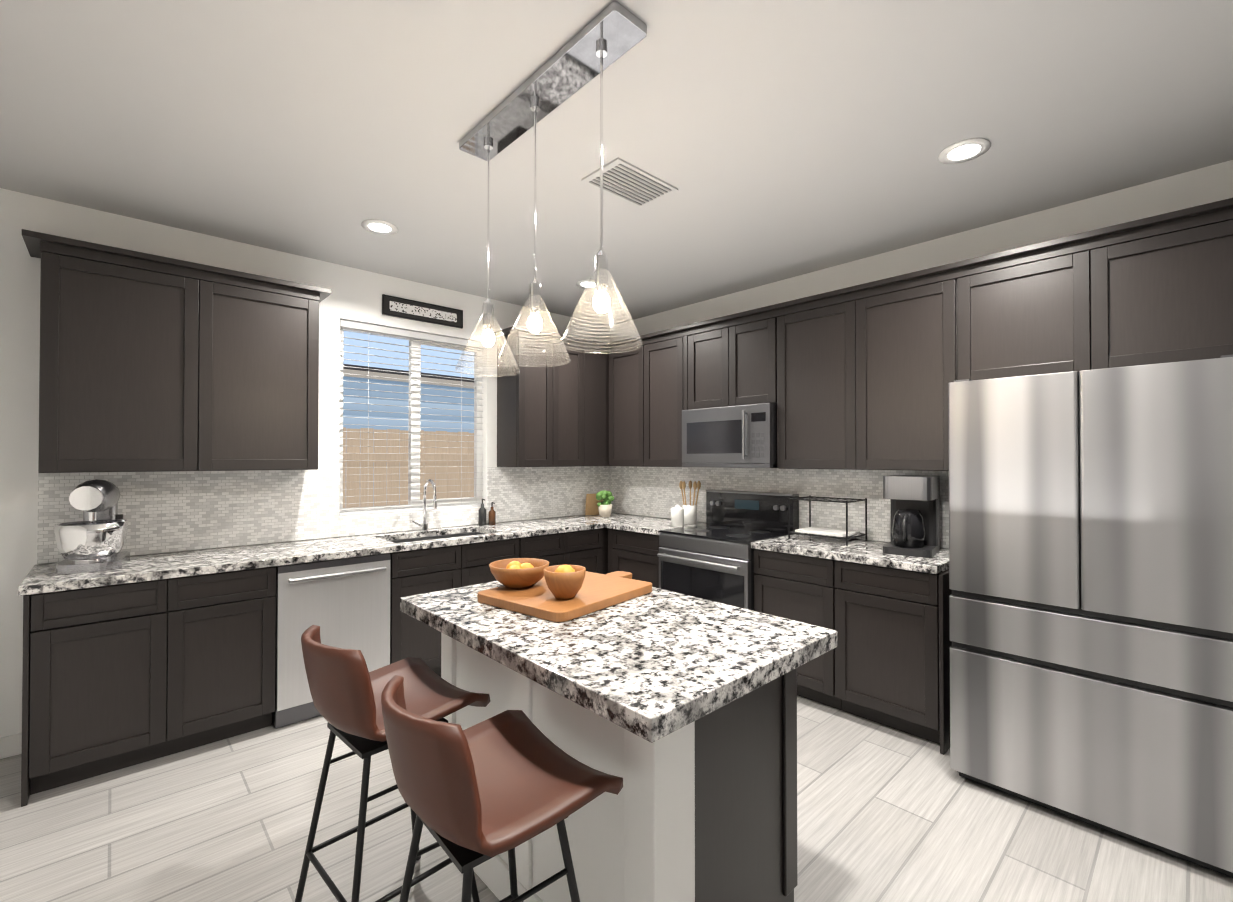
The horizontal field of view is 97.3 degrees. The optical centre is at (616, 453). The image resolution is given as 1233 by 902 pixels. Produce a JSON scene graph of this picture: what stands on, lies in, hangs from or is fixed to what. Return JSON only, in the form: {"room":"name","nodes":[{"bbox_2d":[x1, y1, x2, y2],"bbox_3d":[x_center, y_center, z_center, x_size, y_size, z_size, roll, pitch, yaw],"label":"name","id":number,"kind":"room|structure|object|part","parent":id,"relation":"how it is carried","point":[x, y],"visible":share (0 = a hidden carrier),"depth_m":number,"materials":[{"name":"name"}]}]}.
{"room":"kitchen","nodes":[
{"label":"kitchen","id":0,"kind":"room"},
{"bbox_2d":[0,188,609,737],"bbox_3d":[-1.722,0.104,3.865,4.700,2.743,0.150,1,-1,-43],"label":"wall","id":1,"kind":"structure","parent":0,"point":[356,296],"depth_m":2.86,"materials":[{"name":"paint"}]},
{"bbox_2d":[0,733,21,758],"bbox_3d":[-3.065,1.411,2.486,0.537,0.098,0.016,1,-1,-43],"label":"baseboard","id":2,"kind":"structure","parent":1,"relation":"attached to","point":[10,745],"depth_m":2.60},
{"bbox_2d":[34,237,321,472],"bbox_3d":[-2.320,-0.437,2.986,1.158,1.063,0.324,1,-1,-43],"label":"upper cabinet","id":3,"kind":"object","parent":1,"relation":"attached to","point":[152,363],"depth_m":2.79,"materials":[{"name":"brown wood"}]},
{"bbox_2d":[339,327,481,511],"bbox_3d":[-1.524,-0.240,4.088,1.101,1.331,0.050,1,-1,-43],"label":"window","id":4,"kind":"structure","parent":1,"relation":"in","point":[414,467],"depth_m":4.08,"materials":[{"name":"plastic"}]},
{"bbox_2d":[339,319,484,515],"bbox_3d":[-1.484,-0.240,4.044,1.085,1.327,0.042,1,-1,-43],"label":"window blinds","id":5,"kind":"object","parent":4,"relation":"attached to","point":[396,332],"visible":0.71,"depth_m":3.98,"materials":[{"name":"white plastic"}]},
{"bbox_2d":[382,294,462,328],"bbox_3d":[-1.428,-1.050,4.031,0.610,0.140,0.019,1,-1,-43],"label":"sign","id":6,"kind":"object","parent":1,"relation":"attached to","point":[394,306],"visible":0.94,"depth_m":4.01,"materials":[{"name":"black wood"}]},
{"bbox_2d":[497,329,577,466],"bbox_3d":[-0.630,-0.421,4.559,0.663,1.063,0.324,1,-1,-43],"label":"upper cabinet","id":7,"kind":"object","parent":1,"relation":"attached to","point":[537,407],"depth_m":4.38,"materials":[{"name":"brown wood"}]},
{"bbox_2d":[578,341,605,465],"bbox_3d":[-0.315,-0.418,4.852,0.323,1.063,0.324,1,-1,-43],"label":"upper cabinet","id":8,"kind":"object","parent":1,"relation":"attached to","point":[591,364],"depth_m":4.73,"materials":[{"name":"brown wood"}]},
{"bbox_2d":[606,345,610,465],"bbox_3d":[-0.074,-0.416,5.076,0.336,1.063,0.324,1,-1,-43],"label":"upper cabinet","id":9,"kind":"object","parent":1,"relation":"attached to","point":[607,347],"depth_m":4.88,"materials":[{"name":"brown wood"}]},
{"bbox_2d":[0,695,1232,901],"bbox_3d":[-0.170,1.490,0.275,7.300,0.100,7.500,1,-1,-43],"label":"floor","id":10,"kind":"structure","parent":0,"point":[888,813],"depth_m":2.07,"materials":[{"name":"beige tile"}]},
{"bbox_2d":[21,566,275,806],"bbox_3d":[-2.329,1.028,2.768,0.905,0.870,0.608,1,-1,-43],"label":"base cabinet","id":11,"kind":"object","parent":10,"relation":"on","point":[140,657],"depth_m":2.50,"materials":[{"name":"brown wood"}]},
{"bbox_2d":[18,514,649,597],"bbox_3d":[-1.254,0.580,3.758,3.846,0.039,0.632,1,-1,-43],"label":"countertop","id":12,"kind":"structure","parent":11,"relation":"on","point":[42,578],"depth_m":3.00,"materials":[{"name":"stone"}]},
{"bbox_2d":[54,479,129,573],"bbox_3d":[-2.539,0.337,2.635,0.265,0.421,0.432,1,-1,-43],"label":"stand mixer","id":13,"kind":"object","parent":12,"relation":"on","point":[94,540],"visible":1,"depth_m":2.52,"materials":[{"name":"silver metal"}]},
{"bbox_2d":[411,479,436,530],"bbox_3d":[-1.375,0.372,3.871,0.127,0.376,0.209,1,-1,-43],"label":"faucet","id":14,"kind":"object","parent":12,"relation":"on","point":[424,525],"visible":0.98,"depth_m":3.93,"materials":[{"name":"silver metal"}]},
{"bbox_2d":[370,530,505,581],"bbox_3d":[-1.227,0.691,3.767,0.784,0.207,0.425,1,-1,-43],"label":"sink","id":15,"kind":"object","parent":12,"relation":"in","point":[409,565],"depth_m":3.54,"materials":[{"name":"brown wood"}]},
{"bbox_2d":[478,499,485,525],"bbox_3d":[-1.054,0.459,4.259,0.058,0.209,0.058,0,-1,2],"label":"soap bottle","id":16,"kind":"object","parent":12,"relation":"on","point":[482,516],"depth_m":4.23,"materials":[{"name":"black plastic"}]},
{"bbox_2d":[488,502,495,524],"bbox_3d":[-0.988,0.475,4.305,0.055,0.179,0.055,0,-1,2],"label":"soap bottle","id":17,"kind":"object","parent":12,"relation":"on","point":[491,514],"depth_m":4.28,"materials":[{"name":"brown glass"}]},
{"bbox_2d":[585,494,603,514],"bbox_3d":[-0.184,0.472,5.042,0.215,0.200,0.051,0,-1,-24],"label":"cutting board","id":18,"kind":"object","parent":12,"relation":"on","point":[592,501],"visible":0.57,"depth_m":5.02,"materials":[{"name":"brown wood"}]},
{"bbox_2d":[596,490,613,516],"bbox_3d":[-0.110,0.451,4.905,0.176,0.238,0.133,1,-1,-43],"label":"plant","id":19,"kind":"object","parent":12,"relation":"on","point":[605,506],"visible":1,"depth_m":4.87,"materials":[{"name":"plant"}]},
{"bbox_2d":[272,553,389,728],"bbox_3d":[-1.743,1.033,3.240,0.586,0.864,0.603,1,-1,-43],"label":"dishwasher","id":20,"kind":"object","parent":10,"relation":"on","point":[344,603],"visible":0.67,"depth_m":3.01,"materials":[{"name":"metal"}]},
{"bbox_2d":[295,625,489,901],"bbox_3d":[-0.704,0.988,1.669,0.450,0.928,0.472,-1,-1,43],"label":"bar stool","id":21,"kind":"object","parent":10,"relation":"on","point":[346,686],"visible":0.79,"depth_m":1.53,"materials":[{"name":"leather"}]},
{"bbox_2d":[381,675,622,901],"bbox_3d":[-0.290,0.984,1.258,0.478,0.928,0.459,1,-1,-43],"label":"bar stool","id":22,"kind":"object","parent":10,"relation":"on","point":[509,781],"visible":1,"depth_m":1.14,"materials":[{"name":"leather"}]},
{"bbox_2d":[470,530,605,584],"bbox_3d":[-0.632,1.044,4.348,0.852,0.870,0.608,1,-1,-43],"label":"base cabinet","id":23,"kind":"object","parent":10,"relation":"on","point":[585,548],"depth_m":4.14,"materials":[{"name":"brown wood"}]},
{"bbox_2d":[606,530,607,573],"bbox_3d":[-0.110,1.049,4.834,0.698,0.870,0.608,1,-1,-43],"label":"base cabinet","id":24,"kind":"object","parent":10,"relation":"on","point":[606,530],"depth_m":4.48,"materials":[{"name":"brown wood"}]},
{"bbox_2d":[441,635,797,901],"bbox_3d":[-0.042,1.024,1.892,0.680,0.860,1.114,1,-1,-43],"label":"kitchen island","id":25,"kind":"object","parent":10,"relation":"on","point":[706,813],"depth_m":1.48,"materials":[{"name":"brown wood"}]},
{"bbox_2d":[400,571,837,746],"bbox_3d":[-0.072,0.566,1.848,0.825,0.050,1.304,1,-1,-43],"label":"island countertop","id":26,"kind":"structure","parent":25,"relation":"on","point":[653,665],"depth_m":1.51,"materials":[{"name":"white stone"}]},
{"bbox_2d":[477,571,651,621],"bbox_3d":[-0.153,0.526,2.101,0.440,0.032,0.640,0,-1,38],"label":"cutting board","id":27,"kind":"object","parent":26,"relation":"on","point":[596,592],"visible":0.92,"depth_m":1.94,"materials":[{"name":"brown wood"}]},
{"bbox_2d":[489,558,548,588],"bbox_3d":[-0.374,0.464,2.090,0.230,0.090,0.228,1,-1,-43],"label":"bowl","id":28,"kind":"object","parent":27,"relation":"on","point":[516,573],"visible":1,"depth_m":2.03,"materials":[{"name":"brown wood"}]},
{"bbox_2d":[543,565,585,599],"bbox_3d":[-0.182,0.450,1.914,0.150,0.115,0.148,1,-1,-43],"label":"bowl","id":29,"kind":"object","parent":27,"relation":"on","point":[564,582],"visible":1,"depth_m":1.87,"materials":[{"name":"brown wood"}]},
{"bbox_2d":[608,530,660,587],"bbox_3d":[0.355,1.045,4.402,0.608,0.870,0.601,1,-1,-43],"label":"base cabinet","id":30,"kind":"object","parent":10,"relation":"on","point":[636,554],"depth_m":4.19,"materials":[{"name":"brown wood"}]},
{"bbox_2d":[605,518,705,537],"bbox_3d":[0.346,0.586,4.398,0.632,0.039,0.604,1,-1,-43],"label":"countertop","id":31,"kind":"structure","parent":30,"relation":"on","point":[651,525],"depth_m":4.30,"materials":[{"name":"stone"}]},
{"bbox_2d":[671,505,683,526],"bbox_3d":[0.473,0.481,4.204,0.104,0.165,0.104,1,-1,-43],"label":"canister","id":32,"kind":"object","parent":31,"relation":"on","point":[677,515],"visible":1,"depth_m":4.16,"materials":[{"name":"white ceramic"}]},
{"bbox_2d":[679,480,700,523],"bbox_3d":[0.587,0.393,4.365,0.178,0.345,0.164,1,-1,-43],"label":"utensil crock","id":33,"kind":"object","parent":31,"relation":"on","point":[690,513],"visible":0.98,"depth_m":4.33,"materials":[{"name":"white ceramic"}]},
{"bbox_2d":[657,489,798,610],"bbox_3d":[0.776,0.879,3.860,0.699,1.186,0.754,1,-1,-43],"label":"range","id":34,"kind":"object","parent":10,"relation":"on","point":[712,559],"visible":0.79,"depth_m":3.78,"materials":[{"name":"metal"}]},
{"bbox_2d":[754,550,848,712],"bbox_3d":[1.283,1.035,3.405,0.608,0.870,0.587,1,-1,-43],"label":"base cabinet","id":35,"kind":"object","parent":10,"relation":"on","point":[811,591],"depth_m":3.14,"materials":[{"name":"brown wood"}]},
{"bbox_2d":[845,562,951,754],"bbox_3d":[1.603,1.031,3.061,0.608,0.870,0.608,1,-1,-43],"label":"base cabinet","id":36,"kind":"object","parent":10,"relation":"on","point":[886,661],"depth_m":2.79,"materials":[{"name":"brown wood"}]},
{"bbox_2d":[751,534,948,573],"bbox_3d":[1.431,0.574,3.233,0.632,0.039,1.048,1,-1,-43],"label":"countertop","id":37,"kind":"structure","parent":36,"relation":"on","point":[866,553],"depth_m":3.09,"materials":[{"name":"stone"}]},
{"bbox_2d":[788,495,866,545],"bbox_3d":[1.360,0.421,3.500,0.290,0.270,0.392,1,-1,-43],"label":"wire rack","id":38,"kind":"object","parent":37,"relation":"on","point":[831,533],"visible":1,"depth_m":3.45,"materials":[{"name":"black metal"}]},
{"bbox_2d":[883,475,939,557],"bbox_3d":[1.657,0.339,3.049,0.240,0.425,0.354,0,-1,39],"label":"coffee maker","id":39,"kind":"object","parent":37,"relation":"on","point":[915,515],"visible":1,"depth_m":2.96,"materials":[{"name":"black plastic"}]},
{"bbox_2d":[948,355,1232,877],"bbox_3d":[2.088,0.564,2.373,0.790,1.786,0.904,1,-1,-43],"label":"refrigerator","id":40,"kind":"object","parent":10,"relation":"on","point":[1091,583],"visible":1,"depth_m":2.06,"materials":[{"name":"metal"}]},
{"bbox_2d":[0,0,1232,325],"bbox_3d":[-0.170,-1.363,0.304,7.300,0.120,7.500,1,-1,-43],"label":"ceiling","id":41,"kind":"structure","parent":0,"point":[774,140],"depth_m":2.12,"materials":[{"name":"paint"}]},
{"bbox_2d":[361,220,397,234],"bbox_3d":[-1.331,-1.271,3.048,0.190,0.008,0.190,1,-1,-43],"label":"recessed light","id":42,"kind":"object","parent":41,"relation":"in","point":[380,227],"visible":1,"depth_m":3.04,"materials":[{"name":"white plastic"}]},
{"bbox_2d":[455,0,646,376],"bbox_3d":[-0.279,-0.807,1.927,0.256,0.955,0.953,1,-1,-43],"label":"pendant light","id":43,"kind":"object","parent":41,"relation":"in","point":[568,69],"depth_m":1.84,"materials":[{"name":"clear glass"}]},
{"bbox_3d":[-0.516,-0.790,2.182,0.256,0.925,0.256,1,-1,-43],"label":"pendant light","id":44,"kind":"part","parent":43,"relation":"part of","materials":[{"name":"clear glass"}]},
{"bbox_3d":[-0.292,-0.792,1.941,0.256,0.925,0.256,1,-1,-43],"label":"pendant light","id":45,"kind":"part","parent":43,"relation":"part of","materials":[{"name":"clear glass"}]},
{"bbox_3d":[-0.046,-0.795,1.677,0.256,0.925,0.256,1,-1,-43],"label":"pendant light","id":46,"kind":"part","parent":43,"relation":"part of","materials":[{"name":"clear glass"}]},
{"bbox_2d":[576,280,595,287],"bbox_3d":[-0.206,-1.261,4.040,0.190,0.008,0.190,1,-1,-43],"label":"recessed light","id":47,"kind":"object","parent":41,"relation":"in","point":[582,284],"visible":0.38,"depth_m":4.04,"materials":[{"name":"white plastic"}]},
{"bbox_2d":[581,157,677,207],"bbox_3d":[0.067,-1.272,2.573,0.400,0.015,0.250,1,-1,-43],"label":"ceiling vent","id":48,"kind":"object","parent":41,"relation":"in","point":[630,183],"visible":0.98,"depth_m":2.55,"materials":[{"name":"grey metal"}]},
{"bbox_2d":[938,138,990,163],"bbox_3d":[1.472,-1.278,2.296,0.190,0.008,0.190,1,-1,-43],"label":"recessed light","id":49,"kind":"object","parent":41,"relation":"in","point":[966,150],"visible":1,"depth_m":2.29,"materials":[{"name":"white plastic"}]},
{"bbox_2d":[610,160,1232,548],"bbox_3d":[2.498,0.092,2.670,0.150,2.743,7.350,1,-1,-43],"label":"wall","id":50,"kind":"structure","parent":0,"point":[1201,186],"depth_m":3.05,"materials":[{"name":"paint"}]},
{"bbox_2d":[609,338,647,466],"bbox_3d":[0.216,-0.419,4.774,0.324,1.063,0.500,1,-1,-43],"label":"upper cabinet","id":51,"kind":"object","parent":50,"relation":"attached to","point":[628,370],"depth_m":4.67,"materials":[{"name":"brown wood"}]},
{"bbox_2d":[648,326,687,466],"bbox_3d":[0.483,-0.422,4.488,0.324,1.063,0.534,1,-1,-43],"label":"upper cabinet","id":52,"kind":"object","parent":50,"relation":"attached to","point":[668,351],"depth_m":4.35,"materials":[{"name":"brown wood"}]},
{"bbox_2d":[688,306,775,409],"bbox_3d":[0.925,-0.646,4.014,0.324,0.623,0.759,1,-1,-43],"label":"upper cabinet","id":53,"kind":"object","parent":50,"relation":"attached to","point":[732,361],"depth_m":3.87,"materials":[{"name":"brown wood"}]},
{"bbox_2d":[682,403,776,467],"bbox_3d":[0.881,-0.115,3.968,0.443,0.432,0.754,1,-1,-43],"label":"microwave","id":54,"kind":"object","parent":53,"relation":"attached to","point":[741,436],"visible":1,"depth_m":3.79,"materials":[{"name":"metal"}]},
{"bbox_2d":[776,262,971,470],"bbox_3d":[1.545,-0.433,3.346,0.324,1.063,1.183,1,-1,-43],"label":"upper cabinet","id":55,"kind":"object","parent":50,"relation":"attached to","point":[859,377],"depth_m":3.16,"materials":[{"name":"brown wood"}]},
{"bbox_2d":[972,202,1232,379],"bbox_3d":[2.269,-0.670,2.571,0.324,0.605,1.066,1,-1,-43],"label":"upper cabinet","id":56,"kind":"object","parent":50,"relation":"attached to","point":[1160,291],"depth_m":2.42,"materials":[{"name":"brown wood"}]},
{"label":"outside","id":57,"kind":"structure","parent":0,"visible":0},
{"bbox_3d":[-5.667,1.846,8.380,20.000,0.050,11.840,1,-1,-43],"label":"ground","id":58,"kind":"structure","parent":57,"visible":0},
{"bbox_2d":[343,427,473,507],"bbox_3d":[-2.920,0.754,6.173,9.000,2.090,0.070,1,-1,-43],"label":"fence","id":59,"kind":"object","parent":58,"relation":"on","point":[357,443],"visible":0.15,"depth_m":6.48,"materials":[{"name":"brown wood"}]},
{"bbox_2d":[343,364,473,505],"bbox_3d":[-6.798,-0.092,9.614,16.600,3.850,3.520,1,-1,-43],"label":"house","id":60,"kind":"structure","parent":58,"relation":"on","point":[386,421],"depth_m":10.14,"materials":[{"name":"blue"}]}
]}

